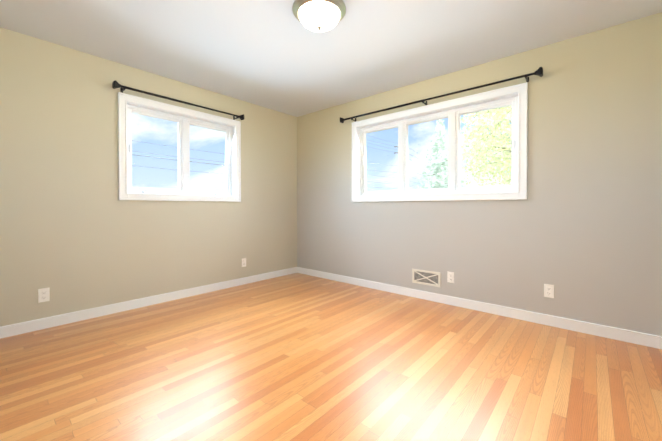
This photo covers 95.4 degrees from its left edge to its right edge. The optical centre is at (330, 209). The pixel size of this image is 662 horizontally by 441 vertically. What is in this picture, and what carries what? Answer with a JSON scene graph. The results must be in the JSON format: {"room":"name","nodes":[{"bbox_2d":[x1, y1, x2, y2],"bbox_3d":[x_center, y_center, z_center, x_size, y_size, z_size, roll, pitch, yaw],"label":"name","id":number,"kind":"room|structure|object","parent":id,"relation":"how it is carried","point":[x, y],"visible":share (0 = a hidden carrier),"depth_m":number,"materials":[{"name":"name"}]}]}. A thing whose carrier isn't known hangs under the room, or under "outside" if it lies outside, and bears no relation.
{"room":"empty bedroom","nodes":[
{"label":"empty bedroom","id":0,"kind":"room"},
{"bbox_2d":[0,27,296,326],"bbox_3d":[-1.870,-0.220,3.312,0.150,2.440,3.900,0,1,41],"label":"wall","id":1,"kind":"structure","parent":0,"point":[76,234],"depth_m":2.84,"materials":[{"name":"beige paint"}]},
{"bbox_2d":[38,288,49,302],"bbox_3d":[-2.433,0.723,2.552,0.009,0.115,0.070,0,1,41],"label":"electrical outlet","id":2,"kind":"object","parent":1,"relation":"attached to","point":[43,294],"visible":1,"depth_m":2.55,"materials":[{"name":"white plastic"}]},
{"bbox_2d":[0,267,295,338],"bbox_3d":[-1.759,0.954,3.326,0.013,0.092,3.690,0,1,41],"label":"baseboard","id":3,"kind":"structure","parent":1,"relation":"attached to","point":[43,323],"depth_m":2.98,"materials":[{"name":"white wood"}]},
{"bbox_2d":[112,80,243,119],"bbox_3d":[-1.617,-1.191,3.391,0.116,0.063,1.411,0,1,41],"label":"curtain rod","id":4,"kind":"object","parent":1,"relation":"attached to","point":[115,84],"visible":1,"depth_m":3.17,"materials":[{"name":"black metal"}]},
{"bbox_2d":[118,92,240,201],"bbox_3d":[-1.689,-0.627,3.496,0.176,1.052,1.347,0,1,41],"label":"window","id":5,"kind":"structure","parent":1,"relation":"in","point":[184,118],"depth_m":3.47,"materials":[{"name":"white"}]},
{"bbox_2d":[242,258,245,266],"bbox_3d":[-1.160,0.703,4.016,0.009,0.115,0.070,0,1,41],"label":"electrical outlet","id":6,"kind":"object","parent":1,"relation":"attached to","point":[243,262],"visible":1,"depth_m":4.01,"materials":[{"name":"white plastic"}]},
{"bbox_2d":[132,136,424,188],"bbox_3d":[-6.624,-7.367,46.276,6.400,17.100,127.300,0,1,41],"label":"power lines","id":7,"kind":"object","parent":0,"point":[221,153],"depth_m":34.50,"materials":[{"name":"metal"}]},
{"bbox_2d":[0,273,661,440],"bbox_3d":[-0.179,1.073,1.954,4.500,0.120,4.050,0,1,41],"label":"floor","id":8,"kind":"structure","parent":0,"point":[297,357],"depth_m":1.85,"materials":[{"name":"brown wood"}]},
{"bbox_2d":[0,0,661,116],"bbox_3d":[-0.179,-1.486,1.929,4.500,0.120,4.050,0,1,41],"label":"ceiling","id":9,"kind":"structure","parent":0,"point":[276,55],"depth_m":2.49,"materials":[{"name":"white paint"}]},
{"bbox_2d":[292,0,345,31],"bbox_3d":[-0.083,-1.355,2.150,0.384,0.147,0.384,0,1,41],"label":"flush-mount light fixture","id":10,"kind":"object","parent":9,"relation":"attached to","point":[319,15],"visible":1,"depth_m":2.07,"materials":[{"name":"white glass"}]},
{"bbox_2d":[297,12,661,335],"bbox_3d":[1.101,-0.221,3.413,4.500,2.440,0.150,0,1,41],"label":"wall","id":11,"kind":"structure","parent":0,"point":[580,228],"depth_m":2.63,"materials":[{"name":"beige paint"}]},
{"bbox_2d":[412,269,440,286],"bbox_3d":[1.057,0.756,3.353,0.325,0.160,0.011,0,1,41],"label":"air vent","id":12,"kind":"object","parent":11,"relation":"in","point":[429,278],"visible":1,"depth_m":3.35,"materials":[{"name":"white metal"}]},
{"bbox_2d":[352,82,527,201],"bbox_3d":[1.073,-0.626,3.415,1.972,1.052,0.176,0,1,41],"label":"window","id":13,"kind":"structure","parent":11,"relation":"in","point":[515,97],"depth_m":3.22,"materials":[{"name":"white"}]},
{"bbox_2d":[340,67,542,122],"bbox_3d":[0.989,-1.190,3.324,2.231,0.063,0.116,0,1,41],"label":"curtain rod","id":14,"kind":"object","parent":11,"relation":"attached to","point":[539,72],"visible":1,"depth_m":3.08,"materials":[{"name":"black metal"}]},
{"bbox_2d":[447,271,453,282],"bbox_3d":[1.262,0.712,3.176,0.070,0.115,0.009,0,1,41],"label":"electrical outlet","id":15,"kind":"object","parent":11,"relation":"attached to","point":[450,277],"visible":1,"depth_m":3.17,"materials":[{"name":"white plastic"}]},
{"bbox_2d":[296,267,661,348],"bbox_3d":[1.047,0.954,3.363,4.200,0.092,0.013,0,1,41],"label":"baseboard","id":16,"kind":"structure","parent":11,"relation":"attached to","point":[640,338],"depth_m":2.80,"materials":[{"name":"white wood"}]},
{"bbox_2d":[544,284,553,297],"bbox_3d":[1.898,0.707,2.623,0.070,0.115,0.009,0,1,41],"label":"electrical outlet","id":17,"kind":"object","parent":11,"relation":"attached to","point":[549,290],"visible":1,"depth_m":2.62,"materials":[{"name":"white plastic"}]},
{"label":"outside","id":18,"kind":"structure","parent":0,"visible":0},
{"bbox_3d":[25.715,1.394,34.934,320.000,0.200,320.000,0,1,41],"label":"lawn","id":19,"kind":"structure","parent":18,"visible":0},
{"bbox_2d":[415,119,470,188],"bbox_3d":[6.862,-2.135,18.669,4.688,7.173,4.659,0,1,41],"label":"spruce tree","id":20,"kind":"object","parent":19,"relation":"on","point":[436,173],"depth_m":18.46,"materials":[{"name":"green plant"}]},
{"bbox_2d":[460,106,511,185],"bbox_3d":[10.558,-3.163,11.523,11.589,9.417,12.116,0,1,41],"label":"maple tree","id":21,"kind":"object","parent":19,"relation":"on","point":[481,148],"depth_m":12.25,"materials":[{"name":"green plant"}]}
]}

